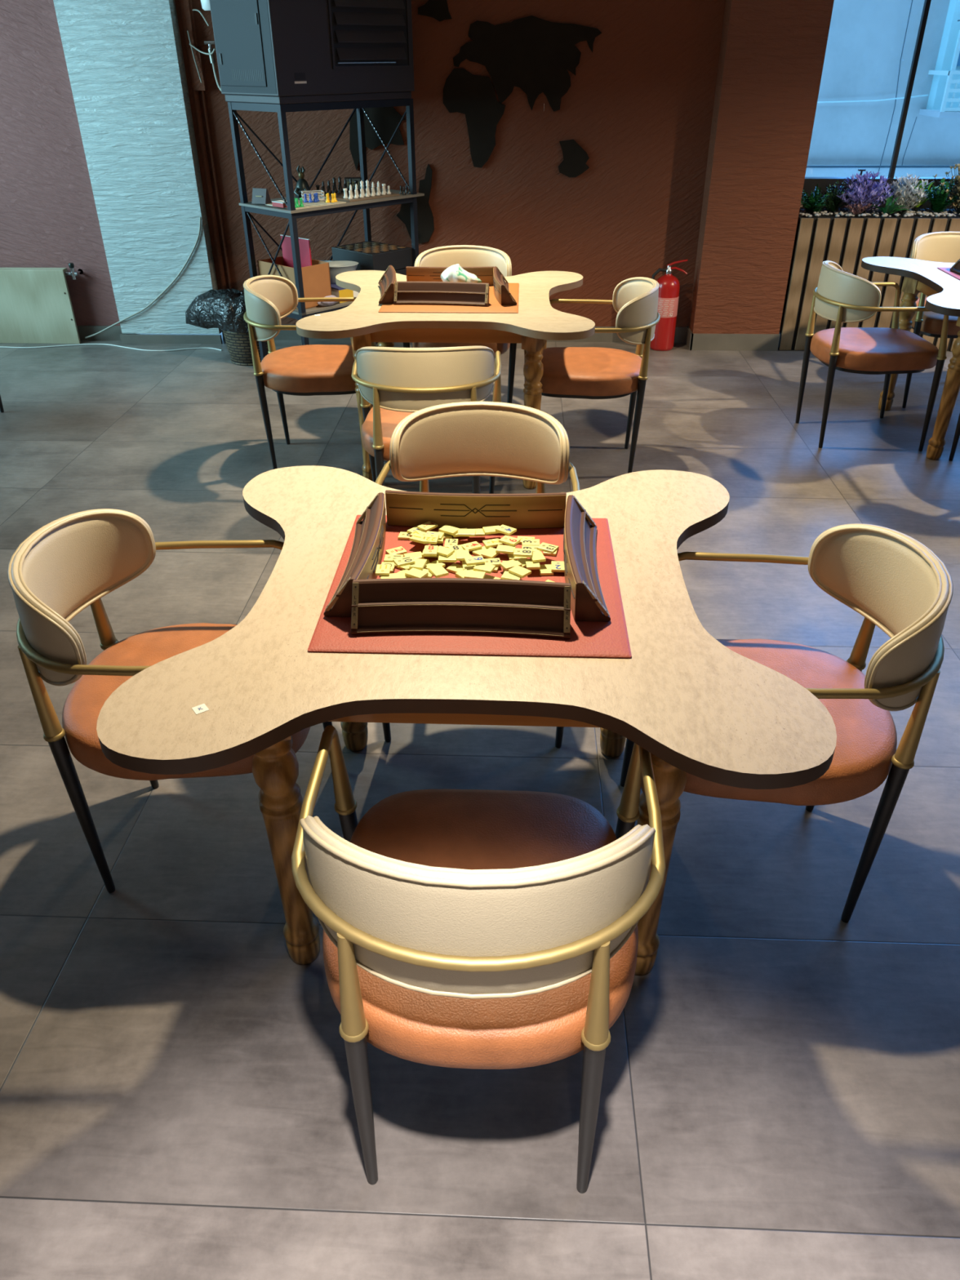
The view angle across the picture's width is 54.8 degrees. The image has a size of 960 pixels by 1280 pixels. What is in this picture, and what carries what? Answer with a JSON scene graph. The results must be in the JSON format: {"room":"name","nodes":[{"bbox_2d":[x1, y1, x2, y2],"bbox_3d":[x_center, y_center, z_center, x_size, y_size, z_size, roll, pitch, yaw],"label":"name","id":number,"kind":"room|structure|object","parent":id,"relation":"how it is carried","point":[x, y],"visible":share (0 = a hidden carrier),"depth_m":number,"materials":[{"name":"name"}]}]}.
{"room":"games hall","nodes":[
{"label":"games hall","id":0,"kind":"room"},
{"bbox_2d":[0,0,119,325],"bbox_3d":[-3.874,-3.462,5.700,2.900,3.100,0.200,1,32,2],"label":"wall","id":1,"kind":"structure","parent":0,"point":[49,216],"depth_m":5.84,"materials":[{"name":"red paint"}]},
{"bbox_2d":[76,325,122,340],"bbox_3d":[-3.802,-2.137,6.416,2.740,0.095,0.025,1,32,2],"label":"baseboard","id":2,"kind":"structure","parent":1,"relation":"attached to","point":[113,333],"depth_m":6.36,"materials":[{"name":"tile"}]},
{"bbox_2d":[53,0,222,333],"bbox_3d":[-2.102,-3.435,5.588,0.670,3.040,0.270,1,32,2],"label":"wall column","id":3,"kind":"structure","parent":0,"point":[124,59],"depth_m":5.71,"materials":[{"name":"white paint"}]},
{"bbox_2d":[84,217,201,338],"bbox_3d":[-2.234,-2.372,6.100,0.932,0.766,0.028,1,32,2],"label":"cable","id":4,"kind":"object","parent":3,"relation":"attached to","point":[200,218],"visible":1,"depth_m":6.13,"materials":[{"name":"beige plastic"}]},
{"bbox_2d":[120,333,222,343],"bbox_3d":[-2.102,-2.048,6.299,0.690,0.055,0.025,1,32,2],"label":"baseboard","id":5,"kind":"structure","parent":3,"relation":"attached to","point":[125,338],"depth_m":6.29,"materials":[{"name":"tile"}]},
{"bbox_2d":[174,0,725,327],"bbox_3d":[-0.151,-3.402,5.577,3.250,3.100,0.160,1,32,2],"label":"wall","id":6,"kind":"structure","parent":0,"point":[639,104],"depth_m":5.74,"materials":[{"name":"paint"}]},
{"bbox_2d":[182,0,207,90],"bbox_3d":[-1.686,-3.681,5.347,0.070,0.870,0.051,1,32,2],"label":"junction trunking","id":7,"kind":"object","parent":6,"relation":"attached to","point":[197,85],"visible":0.9,"depth_m":5.48,"materials":[{"name":"plastic"}]},
{"bbox_2d":[186,30,215,82],"bbox_3d":[-1.600,-3.402,5.401,0.251,0.261,0.041,25,40,34],"label":"lead","id":8,"kind":"object","parent":7,"relation":"attached to","point":[190,44],"visible":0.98,"depth_m":5.42,"materials":[{"name":"beige plastic"}]},
{"bbox_2d":[192,8,209,26],"bbox_3d":[-1.606,-3.585,5.333,0.152,0.087,0.012,28,42,37],"label":"lead","id":9,"kind":"object","parent":7,"relation":"attached to","point":[199,11],"visible":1,"depth_m":5.32,"materials":[{"name":"beige plastic"}]},
{"bbox_2d":[179,0,231,289],"bbox_3d":[-1.697,-3.373,5.542,0.068,3.100,0.031,-7,33,-10],"label":"trim","id":10,"kind":"structure","parent":6,"relation":"attached to","point":[196,96],"depth_m":5.79,"materials":[{"name":"wood"}]},
{"bbox_2d":[200,0,210,10],"bbox_3d":[-1.534,-3.760,5.241,0.132,0.325,0.132,1,32,2],"label":"flue pipe","id":11,"kind":"object","parent":6,"relation":"attached to","point":[205,3],"visible":0.4,"depth_m":5.27,"materials":[{"name":"white plastic"}]},
{"bbox_2d":[204,40,224,94],"bbox_3d":[-1.567,-3.376,5.459,0.071,0.268,0.178,-12,34,-18],"label":"pipe","id":12,"kind":"object","parent":6,"relation":"attached to","point":[210,43],"visible":0.8,"depth_m":5.43,"materials":[{"name":"silver metal"}]},
{"bbox_2d":[204,40,215,48],"bbox_3d":[-1.576,-3.495,5.436,0.060,0.042,0.088,1,32,2],"label":"tap","id":13,"kind":"object","parent":12,"relation":"on","point":[210,43],"depth_m":5.40,"materials":[{"name":"silver metal"}]},
{"bbox_2d":[349,106,405,169],"bbox_3d":[-0.628,-3.108,5.682,0.357,0.404,0.014,1,32,2],"label":"board","id":14,"kind":"object","parent":6,"relation":"attached to","point":[385,120],"visible":0.6,"depth_m":5.66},
{"bbox_2d":[396,164,434,243],"bbox_3d":[-0.415,-2.769,5.886,0.241,0.462,0.014,1,32,2],"label":"board","id":15,"kind":"object","parent":6,"relation":"attached to","point":[424,215],"visible":0.88,"depth_m":5.91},
{"bbox_2d":[417,0,451,21],"bbox_3d":[-0.261,-3.652,5.319,0.196,0.164,0.014,1,32,2],"label":"board","id":16,"kind":"object","parent":6,"relation":"attached to","point":[438,10],"visible":1,"depth_m":5.33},
{"bbox_2d":[222,324,687,342],"bbox_3d":[-0.185,-2.092,6.312,3.178,0.100,0.025,1,32,2],"label":"baseboard","id":17,"kind":"structure","parent":6,"relation":"attached to","point":[680,332],"depth_m":6.29,"materials":[{"name":"tile"}]},
{"bbox_2d":[443,68,505,168],"bbox_3d":[-0.034,-3.161,5.619,0.377,0.526,0.014,1,32,2],"label":"wall map decoration","id":18,"kind":"object","parent":6,"relation":"attached to","point":[473,95],"visible":1,"depth_m":5.58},
{"bbox_2d":[453,15,601,111],"bbox_3d":[0.274,-3.392,5.457,0.867,0.481,0.014,1,32,2],"label":"wall map decoration","id":19,"kind":"object","parent":6,"relation":"attached to","point":[534,55],"visible":1,"depth_m":5.42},
{"bbox_2d":[558,139,589,177],"bbox_3d":[0.581,-2.970,5.710,0.193,0.208,0.014,1,32,2],"label":"board","id":20,"kind":"object","parent":6,"relation":"attached to","point":[575,158],"visible":1,"depth_m":5.71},
{"bbox_2d":[0,332,959,1279],"bbox_3d":[0.365,0.711,2.092,11.800,0.120,11.200,1,32,2],"label":"floor","id":21,"kind":"structure","parent":0,"point":[780,1096],"depth_m":1.99,"materials":[{"name":"grey tile"}]},
{"bbox_2d":[0,395,4,413],"bbox_3d":[-2.851,-1.510,4.744,0.588,0.821,0.579,1,32,2],"label":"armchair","id":22,"kind":"object","parent":21,"relation":"on","point":[2,410],"visible":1,"depth_m":5.08,"materials":[{"name":"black metal"}]},
{"bbox_2d":[0,267,80,343],"bbox_3d":[-3.426,-2.256,6.246,1.400,0.474,0.092,1,32,2],"label":"radiator cover","id":23,"kind":"object","parent":21,"relation":"on","point":[36,307],"visible":1,"depth_m":6.19,"materials":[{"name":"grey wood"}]},
{"bbox_2d":[64,262,83,279],"bbox_3d":[-2.688,-2.444,6.120,0.088,0.101,0.091,1,32,2],"label":"radiator valve","id":24,"kind":"object","parent":23,"relation":"attached to","point":[71,265],"visible":1,"depth_m":6.09,"materials":[{"name":"silver metal"}]},
{"bbox_2d":[0,343,222,351],"bbox_3d":[-2.921,-1.974,6.232,2.422,0.008,0.160,1,32,2],"label":"cable","id":25,"kind":"object","parent":21,"relation":"on","point":[78,344],"visible":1,"depth_m":6.22,"materials":[{"name":"grey plastic"}]},
{"bbox_2d":[7,508,332,893],"bbox_3d":[-0.666,0.145,2.116,0.588,0.821,0.579,-1,32,0],"label":"armchair","id":26,"kind":"object","parent":21,"relation":"on","point":[66,566],"visible":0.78,"depth_m":2.01,"materials":[{"name":"beige leather"}]},
{"bbox_2d":[222,330,274,365],"bbox_3d":[-1.464,-1.893,5.901,0.326,0.214,0.326,1,32,2],"label":"basket","id":27,"kind":"object","parent":21,"relation":"on","point":[238,344],"visible":0.41,"depth_m":5.79,"materials":[{"name":"wicker"}]},
{"bbox_2d":[185,288,248,333],"bbox_3d":[-1.565,-2.070,5.795,0.592,0.230,0.384,1,32,2],"label":"liner","id":28,"kind":"object","parent":27,"relation":"on","point":[224,309],"visible":0.52,"depth_m":5.71,"materials":[{"name":"black plastic"}]},
{"bbox_2d":[243,275,377,469],"bbox_3d":[-0.761,-1.240,4.300,0.588,0.821,0.579,-1,32,0],"label":"armchair","id":29,"kind":"object","parent":21,"relation":"on","point":[310,370],"visible":0.81,"depth_m":4.14,"materials":[{"name":"leather"}]},
{"bbox_2d":[227,98,424,360],"bbox_3d":[-0.847,-2.379,5.512,0.484,1.446,0.985,27,41,36],"label":"shelving","id":30,"kind":"object","parent":21,"relation":"on","point":[291,213],"visible":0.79,"depth_m":5.21,"materials":[{"name":"grey metal"}]},
{"bbox_2d":[251,187,271,204],"bbox_3d":[-1.222,-2.476,5.159,0.090,0.075,0.060,12,34,19],"label":"table sign","id":31,"kind":"object","parent":30,"relation":"on","point":[260,196],"visible":1,"depth_m":5.15,"materials":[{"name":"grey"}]},
{"bbox_2d":[257,256,331,309],"bbox_3d":[-1.086,-2.101,5.430,0.370,0.225,0.236,27,41,36],"label":"cardboard box","id":32,"kind":"object","parent":30,"relation":"on","point":[316,277],"visible":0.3,"depth_m":5.33,"materials":[{"name":"brown cardboard"}]},
{"bbox_2d":[280,234,311,267],"bbox_3d":[-1.075,-2.198,5.466,0.254,0.338,0.010,24,40,33],"label":"folder","id":33,"kind":"object","parent":32,"relation":"in","point":[304,243],"visible":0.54,"depth_m":5.41,"materials":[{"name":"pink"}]},
{"bbox_2d":[293,165,310,198],"bbox_3d":[-1.036,-2.664,5.377,0.094,0.167,0.108,1,32,2],"label":"figurine","id":34,"kind":"object","parent":30,"relation":"on","point":[302,184],"visible":0.88,"depth_m":5.37,"materials":[{"name":"brown metal"}]},
{"bbox_2d":[265,199,346,209],"bbox_3d":[-0.974,-2.443,5.179,0.280,0.005,0.350,27,41,36],"label":"board","id":35,"kind":"object","parent":30,"relation":"on","point":[322,202],"visible":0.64,"depth_m":5.15,"materials":[{"name":"beige wood"}]},
{"bbox_2d":[271,200,287,208],"bbox_3d":[-1.080,-2.380,5.053,0.102,0.025,0.062,27,41,36],"label":"box","id":36,"kind":"object","parent":35,"relation":"on","point":[280,203],"visible":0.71,"depth_m":5.03,"materials":[{"name":"red"}]},
{"bbox_2d":[295,198,299,207],"bbox_3d":[-0.995,-2.378,5.032,0.025,0.044,0.024,1,32,2],"label":"game pawn","id":37,"kind":"object","parent":35,"relation":"on","point":[296,199],"visible":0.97,"depth_m":5.03,"materials":[{"name":"green plastic"}]},
{"bbox_2d":[303,193,307,202],"bbox_3d":[-0.979,-2.481,5.193,0.025,0.044,0.024,1,32,2],"label":"game pawn","id":38,"kind":"object","parent":35,"relation":"on","point":[304,194],"visible":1,"depth_m":5.19,"materials":[{"name":"blue plastic"}]},
{"bbox_2d":[301,190,324,200],"bbox_3d":[-0.953,-2.534,5.277,0.120,0.043,0.080,-10,34,-15],"label":"basket tray","id":39,"kind":"object","parent":35,"relation":"on","point":[312,192],"visible":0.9,"depth_m":5.27,"materials":[{"name":"white plastic"}]},
{"bbox_2d":[313,193,317,202],"bbox_3d":[-0.926,-2.484,5.197,0.025,0.044,0.024,1,32,2],"label":"game pawn","id":40,"kind":"object","parent":35,"relation":"on","point":[314,194],"visible":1,"depth_m":5.20,"materials":[{"name":"blue plastic"}]},
{"bbox_2d":[330,193,334,202],"bbox_3d":[-0.826,-2.478,5.187,0.025,0.044,0.024,1,32,2],"label":"game pawn","id":41,"kind":"object","parent":35,"relation":"on","point":[332,194],"visible":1,"depth_m":5.19,"materials":[{"name":"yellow plastic"}]},
{"bbox_2d":[208,0,414,104],"bbox_3d":[-0.875,-3.381,4.855,0.536,0.950,0.951,27,41,36],"label":"cabinet","id":42,"kind":"object","parent":30,"relation":"on","point":[268,51],"visible":1,"depth_m":4.77,"materials":[{"name":"grey metal"}]},
{"bbox_2d":[316,294,337,306],"bbox_3d":[-0.876,-1.974,5.386,0.048,0.055,0.168,27,41,36],"label":"packet","id":43,"kind":"object","parent":30,"relation":"on","point":[322,304],"visible":0.57,"depth_m":5.37,"materials":[{"name":"white plastic"}]},
{"bbox_2d":[330,284,359,303],"bbox_3d":[-0.793,-2.093,5.548,0.243,0.082,0.173,-26,40,-34],"label":"board game box","id":44,"kind":"object","parent":30,"relation":"on","point":[336,291],"visible":0.33,"depth_m":5.45,"materials":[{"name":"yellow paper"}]},
{"bbox_2d":[327,260,358,284],"bbox_3d":[-0.842,-2.192,5.527,0.244,0.106,0.184,-7,33,-10],"label":"plastic bin","id":45,"kind":"object","parent":44,"relation":"on","point":[338,267],"visible":0.44,"depth_m":5.48,"materials":[{"name":"grey plastic"}]},
{"bbox_2d":[344,177,361,190],"bbox_3d":[-0.779,-2.803,5.685,0.104,0.070,0.010,-2,32,-3],"label":"framed plaque","id":46,"kind":"object","parent":30,"relation":"on","point":[359,179],"visible":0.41,"depth_m":5.67,"materials":[{"name":"black"}]},
{"bbox_2d":[311,189,399,201],"bbox_3d":[-0.743,-2.627,5.464,0.380,0.008,0.380,27,41,36],"label":"board","id":47,"kind":"object","parent":30,"relation":"on","point":[340,197],"visible":0.56,"depth_m":5.39,"materials":[{"name":"brown wood"}]},
{"bbox_2d":[315,184,320,195],"bbox_3d":[-0.953,-2.649,5.446,0.029,0.050,0.028,1,32,2],"label":"chess piece","id":48,"kind":"object","parent":47,"relation":"on","point":[317,186],"visible":0.76,"depth_m":5.44,"materials":[{"name":"black plastic"}]},
{"bbox_2d":[321,181,326,194],"bbox_3d":[-0.924,-2.673,5.466,0.029,0.068,0.028,1,32,2],"label":"chess piece","id":49,"kind":"object","parent":47,"relation":"on","point":[322,183],"visible":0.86,"depth_m":5.46,"materials":[{"name":"black plastic"}]},
{"bbox_2d":[327,180,332,193],"bbox_3d":[-0.895,-2.690,5.492,0.029,0.068,0.028,1,32,2],"label":"chess piece","id":50,"kind":"object","parent":47,"relation":"on","point":[328,182],"visible":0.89,"depth_m":5.49,"materials":[{"name":"black plastic"}]},
{"bbox_2d":[332,177,337,192],"bbox_3d":[-0.866,-2.712,5.514,0.033,0.083,0.032,1,32,2],"label":"chess piece","id":51,"kind":"object","parent":47,"relation":"on","point":[334,182],"visible":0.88,"depth_m":5.51,"materials":[{"name":"black plastic"}]},
{"bbox_2d":[337,184,342,193],"bbox_3d":[-0.836,-2.681,5.500,0.025,0.044,0.024,1,32,2],"label":"chess piece","id":52,"kind":"object","parent":47,"relation":"on","point":[339,185],"visible":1,"depth_m":5.50,"materials":[{"name":"black plastic"}]},
{"bbox_2d":[337,176,343,191],"bbox_3d":[-0.838,-2.729,5.540,0.033,0.083,0.032,1,32,2],"label":"chess piece","id":53,"kind":"object","parent":47,"relation":"on","point":[339,178],"visible":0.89,"depth_m":5.53,"materials":[{"name":"black plastic"}]},
{"bbox_2d":[342,188,348,198],"bbox_3d":[-0.770,-2.557,5.299,0.029,0.050,0.028,1,32,2],"label":"chess piece","id":54,"kind":"object","parent":47,"relation":"on","point":[345,196],"visible":1,"depth_m":5.29,"materials":[{"name":"white plastic"}]},
{"bbox_2d":[349,184,354,197],"bbox_3d":[-0.741,-2.581,5.320,0.029,0.068,0.028,1,32,2],"label":"chess piece","id":55,"kind":"object","parent":47,"relation":"on","point":[350,185],"visible":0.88,"depth_m":5.31,"materials":[{"name":"white plastic"}]},
{"bbox_2d":[355,183,359,196],"bbox_3d":[-0.712,-2.598,5.345,0.029,0.068,0.028,1,32,2],"label":"chess piece","id":56,"kind":"object","parent":47,"relation":"on","point":[356,184],"visible":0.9,"depth_m":5.34,"materials":[{"name":"white plastic"}]},
{"bbox_2d":[360,180,365,195],"bbox_3d":[-0.683,-2.620,5.367,0.033,0.083,0.032,1,32,2],"label":"chess piece","id":57,"kind":"object","parent":47,"relation":"on","point":[362,185],"visible":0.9,"depth_m":5.36,"materials":[{"name":"white plastic"}]},
{"bbox_2d":[364,188,369,196],"bbox_3d":[-0.653,-2.588,5.353,0.025,0.044,0.024,1,32,2],"label":"chess piece","id":58,"kind":"object","parent":47,"relation":"on","point":[366,189],"visible":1,"depth_m":5.35,"materials":[{"name":"white plastic"}]},
{"bbox_2d":[365,179,370,195],"bbox_3d":[-0.655,-2.637,5.393,0.033,0.083,0.032,1,32,2],"label":"chess piece","id":59,"kind":"object","parent":47,"relation":"on","point":[366,180],"visible":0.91,"depth_m":5.38,"materials":[{"name":"white plastic"}]},
{"bbox_2d":[381,186,386,195],"bbox_3d":[-0.566,-2.638,5.430,0.025,0.044,0.024,1,32,2],"label":"chess piece","id":60,"kind":"object","parent":47,"relation":"on","point":[383,187],"visible":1,"depth_m":5.43,"materials":[{"name":"white plastic"}]},
{"bbox_2d":[386,185,391,194],"bbox_3d":[-0.537,-2.654,5.456,0.025,0.044,0.024,1,32,2],"label":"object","id":61,"kind":"object","parent":47,"relation":"on","point":[388,186],"visible":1,"depth_m":5.46,"materials":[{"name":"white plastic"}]},
{"bbox_2d":[331,240,412,275],"bbox_3d":[-0.667,-2.316,5.754,0.386,0.236,0.316,27,41,36],"label":"case","id":62,"kind":"object","parent":30,"relation":"on","point":[370,255],"visible":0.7,"depth_m":5.63,"materials":[{"name":"black plastic"}]},
{"bbox_2d":[351,346,501,493],"bbox_3d":[-0.194,-0.784,3.577,0.579,0.821,0.588,-1,32,0],"label":"armchair","id":63,"kind":"object","parent":21,"relation":"on","point":[398,383],"visible":0.75,"depth_m":3.23,"materials":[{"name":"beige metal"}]},
{"bbox_2d":[296,270,595,488],"bbox_3d":[-0.120,-1.212,4.316,1.205,0.751,1.205,1,32,2],"label":"table","id":64,"kind":"object","parent":21,"relation":"on","point":[533,321],"visible":0.63,"depth_m":3.86,"materials":[{"name":"laminate"}]},
{"bbox_2d":[377,265,396,303],"bbox_3d":[-0.415,-1.592,4.139,0.084,0.083,0.405,-3,32,-5],"label":"rack","id":65,"kind":"object","parent":64,"relation":"on","point":[387,285],"visible":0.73,"depth_m":4.06,"materials":[{"name":"black wood"}]},
{"bbox_2d":[393,281,488,306],"bbox_3d":[-0.165,-1.485,3.967,0.405,0.083,0.084,3,33,6],"label":"rack","id":66,"kind":"object","parent":64,"relation":"on","point":[440,293],"visible":1,"depth_m":3.97,"materials":[{"name":"black wood"}]},
{"bbox_2d":[405,266,493,285],"bbox_3d":[-0.137,-1.693,4.296,0.405,0.083,0.083,1,32,1],"label":"rack","id":67,"kind":"object","parent":64,"relation":"on","point":[485,274],"visible":0.52,"depth_m":4.26,"materials":[{"name":"black wood"}]},
{"bbox_2d":[440,263,489,288],"bbox_3d":[-0.066,-1.625,4.155,0.222,0.118,0.116,1,32,2],"label":"plastic bag","id":68,"kind":"object","parent":64,"relation":"on","point":[455,273],"visible":0.69,"depth_m":4.12,"materials":[{"name":"white plastic"}]},
{"bbox_2d":[493,266,516,305],"bbox_3d":[0.104,-1.575,4.107,0.083,0.083,0.405,-2,32,-3],"label":"rack","id":69,"kind":"object","parent":64,"relation":"on","point":[501,291],"visible":1,"depth_m":3.97,"materials":[{"name":"black wood"}]},
{"bbox_2d":[403,244,516,403],"bbox_3d":[-0.088,-1.565,4.808,0.579,0.821,0.588,1,32,2],"label":"armchair","id":70,"kind":"object","parent":21,"relation":"on","point":[466,255],"visible":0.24,"depth_m":4.77,"materials":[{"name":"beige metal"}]},
{"bbox_2d":[96,465,836,975],"bbox_3d":[-0.007,0.183,2.115,1.205,0.751,1.205,1,32,2],"label":"table","id":71,"kind":"object","parent":21,"relation":"on","point":[651,676],"visible":0.82,"depth_m":1.66,"materials":[{"name":"wood"}]},
{"bbox_2d":[191,703,208,714],"bbox_3d":[-0.464,0.114,1.536,0.022,0.001,0.022,-21,38,-29],"label":"sticker","id":72,"kind":"object","parent":71,"relation":"on","point":[200,708],"visible":1,"depth_m":1.53,"materials":[{"name":"white paper"}]},
{"bbox_2d":[323,492,386,617],"bbox_3d":[-0.249,-0.187,1.921,0.083,0.083,0.405,1,32,2],"label":"rack","id":73,"kind":"object","parent":71,"relation":"on","point":[369,540],"visible":0.97,"depth_m":1.88,"materials":[{"name":"black"}]},
{"bbox_2d":[351,577,570,639],"bbox_3d":[-0.035,-0.061,1.721,0.405,0.083,0.083,1,32,2],"label":"rack","id":74,"kind":"object","parent":71,"relation":"on","point":[533,608],"visible":1,"depth_m":1.72,"materials":[{"name":"brown wood"}]},
{"bbox_2d":[375,520,564,580],"bbox_3d":[-0.042,-0.178,1.948,0.393,0.038,0.388,26,41,35],"label":"tiles","id":75,"kind":"structure","parent":71,"relation":"on","point":[518,571],"depth_m":1.94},
{"bbox_2d":[385,489,566,528],"bbox_3d":[-0.009,-0.307,2.109,0.405,0.083,0.083,1,32,2],"label":"rack","id":76,"kind":"object","parent":71,"relation":"on","point":[406,508],"visible":0.98,"depth_m":2.08,"materials":[{"name":"black wood"}]},
{"bbox_2d":[563,494,610,622],"bbox_3d":[0.214,-0.178,1.904,0.083,0.083,0.405,1,32,2],"label":"rack","id":77,"kind":"object","parent":71,"relation":"on","point":[588,603],"visible":1,"depth_m":1.84,"materials":[{"name":"black"}]},
{"bbox_2d":[375,401,579,747],"bbox_3d":[-0.008,-0.196,2.648,0.579,0.821,0.588,2,32,3],"label":"armchair","id":78,"kind":"object","parent":21,"relation":"on","point":[463,438],"visible":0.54,"depth_m":2.65,"materials":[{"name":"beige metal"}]},
{"bbox_2d":[291,724,666,1193],"bbox_3d":[0.003,0.491,1.565,0.579,0.821,0.588,1,32,2],"label":"armchair","id":79,"kind":"object","parent":21,"relation":"on","point":[475,929],"visible":1,"depth_m":1.33,"materials":[{"name":"beige leather"}]},
{"bbox_2d":[524,276,660,473],"bbox_3d":[0.503,-1.209,4.242,0.588,0.821,0.579,3,32,5],"label":"armchair","id":80,"kind":"object","parent":21,"relation":"on","point":[569,372],"visible":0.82,"depth_m":4.06,"materials":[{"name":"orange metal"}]},
{"bbox_2d":[649,259,687,351],"bbox_3d":[1.211,-2.170,5.998,0.183,0.557,0.162,23,39,32],"label":"fire extinguisher","id":81,"kind":"object","parent":21,"relation":"on","point":[669,285],"visible":0.94,"depth_m":5.95,"materials":[{"name":"red metal"}]},
{"bbox_2d":[620,523,953,922],"bbox_3d":[0.634,0.184,2.044,0.588,0.821,0.579,2,32,4],"label":"armchair","id":82,"kind":"object","parent":21,"relation":"on","point":[900,586],"visible":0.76,"depth_m":1.91,"materials":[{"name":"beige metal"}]},
{"bbox_2d":[777,211,959,351],"bbox_3d":[3.570,-2.291,5.943,3.200,0.800,0.300,1,32,2],"label":"planter","id":83,"kind":"object","parent":21,"relation":"on","point":[844,241],"visible":0.46,"depth_m":5.76,"materials":[{"name":"brown wood"}]},
{"bbox_2d":[800,184,831,214],"bbox_3d":[2.060,-2.725,5.722,0.199,0.174,0.290,16,36,23],"label":"artificial plant","id":84,"kind":"object","parent":83,"relation":"on","point":[814,203],"visible":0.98,"depth_m":5.72,"materials":[{"name":"green plastic"}]},
{"bbox_2d":[817,180,857,213],"bbox_3d":[2.197,-2.745,5.739,0.251,0.189,0.183,-6,33,-9],"label":"artificial plant","id":85,"kind":"object","parent":83,"relation":"on","point":[833,200],"visible":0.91,"depth_m":5.75,"materials":[{"name":"green plant"}]},
{"bbox_2d":[845,201,873,216],"bbox_3d":[2.317,-2.657,5.698,0.160,0.083,0.123,-14,35,-20],"label":"artificial plant","id":86,"kind":"object","parent":83,"relation":"on","point":[858,210],"visible":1,"depth_m":5.68,"materials":[{"name":"green plastic"}]},
{"bbox_2d":[831,171,896,214],"bbox_3d":[2.360,-2.760,5.708,0.365,0.246,0.340,5,33,8],"label":"artificial plant","id":87,"kind":"object","parent":83,"relation":"on","point":[864,193],"visible":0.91,"depth_m":5.66,"materials":[{"name":"purple plastic"}]},
{"bbox_2d":[799,208,959,217],"bbox_3d":[3.562,-2.644,5.729,3.173,0.025,0.282,1,32,2],"label":"pebbles","id":88,"kind":"object","parent":83,"relation":"on","point":[929,212],"visible":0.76,"depth_m":5.72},
{"bbox_2d":[911,177,937,213],"bbox_3d":[2.735,-2.763,5.755,0.199,0.196,0.135,1,32,2],"label":"artificial plant","id":89,"kind":"object","parent":88,"relation":"on","point":[922,202],"visible":0.43,"depth_m":5.74,"materials":[{"name":"green plastic"}]},
{"bbox_2d":[871,193,910,215],"bbox_3d":[2.516,-2.659,5.661,0.169,0.126,0.191,-26,40,-34],"label":"artificial plant","id":90,"kind":"object","parent":83,"relation":"on","point":[889,207],"visible":0.98,"depth_m":5.67,"materials":[{"name":"green plastic"}]},
{"bbox_2d":[880,173,932,214],"bbox_3d":[2.615,-2.750,5.701,0.327,0.234,0.286,-11,34,-17],"label":"artificial plant","id":91,"kind":"object","parent":83,"relation":"on","point":[904,191],"visible":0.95,"depth_m":5.66,"materials":[{"name":"white plastic"}]},
{"bbox_2d":[923,177,959,213],"bbox_3d":[2.840,-2.727,5.688,0.260,0.206,0.159,-13,34,-19],"label":"artificial plant","id":92,"kind":"object","parent":83,"relation":"in","point":[940,202],"visible":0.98,"depth_m":5.68,"materials":[{"name":"green plant"}]},
{"bbox_2d":[932,163,959,213],"bbox_3d":[2.951,-2.757,5.653,0.343,0.295,0.293,-24,39,-32],"label":"artificial plant","id":93,"kind":"object","parent":83,"relation":"on","point":[957,205],"visible":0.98,"depth_m":5.67,"materials":[{"name":"brown plastic"}]},
{"bbox_2d":[795,260,948,451],"bbox_3d":[1.890,-1.404,4.539,0.588,0.821,0.579,-1,32,-1],"label":"armchair","id":94,"kind":"object","parent":21,"relation":"on","point":[839,296],"visible":0.99,"depth_m":4.35,"materials":[{"name":"brown leather"}]},
{"bbox_2d":[861,256,959,459],"bbox_3d":[2.565,-1.384,4.566,1.205,0.751,1.205,1,32,2],"label":"table","id":95,"kind":"object","parent":21,"relation":"on","point":[941,285],"visible":0.8,"depth_m":4.44,"materials":[{"name":"brown wood"}]},
{"bbox_2d":[949,258,959,274],"bbox_3d":[2.338,-1.740,4.351,0.083,0.083,0.405,1,32,2],"label":"rack","id":96,"kind":"object","parent":95,"relation":"on","point":[955,268],"visible":1,"depth_m":4.51,"materials":[{"name":"black"}]},
{"bbox_2d":[901,231,959,408],"bbox_3d":[2.594,-1.769,5.109,0.579,0.821,0.588,1,32,2],"label":"armchair","id":97,"kind":"object","parent":21,"relation":"on","point":[936,246],"visible":0.4,"depth_m":5.07,"materials":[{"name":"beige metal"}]},
{"bbox_2d":[948,413,959,461],"bbox_3d":[2.491,-1.060,3.992,0.579,0.821,0.588,1,32,2],"label":"armchair","id":98,"kind":"object","parent":21,"relation":"on","point":[957,435],"visible":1,"depth_m":4.38,"materials":[{"name":"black metal"}]},
{"bbox_2d":[688,0,834,333],"bbox_3d":[1.677,-3.391,5.452,0.558,3.000,0.470,1,32,2],"label":"wall pillar","id":99,"kind":"structure","parent":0,"point":[772,53],"depth_m":5.51,"materials":[{"name":"paint"}]},
{"bbox_2d":[685,326,780,351],"bbox_3d":[1.674,-2.008,6.161,0.574,0.105,0.215,1,32,2],"label":"baseboard","id":100,"kind":"structure","parent":99,"relation":"attached to","point":[733,342],"depth_m":6.07,"materials":[{"name":"tile"}]},
{"bbox_2d":[800,195,956,211],"bbox_3d":[4.223,-2.473,6.104,4.514,0.930,0.140,1,32,2],"label":"wall","id":101,"kind":"structure","parent":0,"point":[926,205],"depth_m":5.91,"materials":[{"name":"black paint"}]},
{"label":"outside","id":102,"kind":"structure","parent":0,"visible":0},
{"bbox_2d":[803,0,959,196],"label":"window","id":103,"kind":"structure","parent":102,"point":[870,47],"depth_m":7.61,"materials":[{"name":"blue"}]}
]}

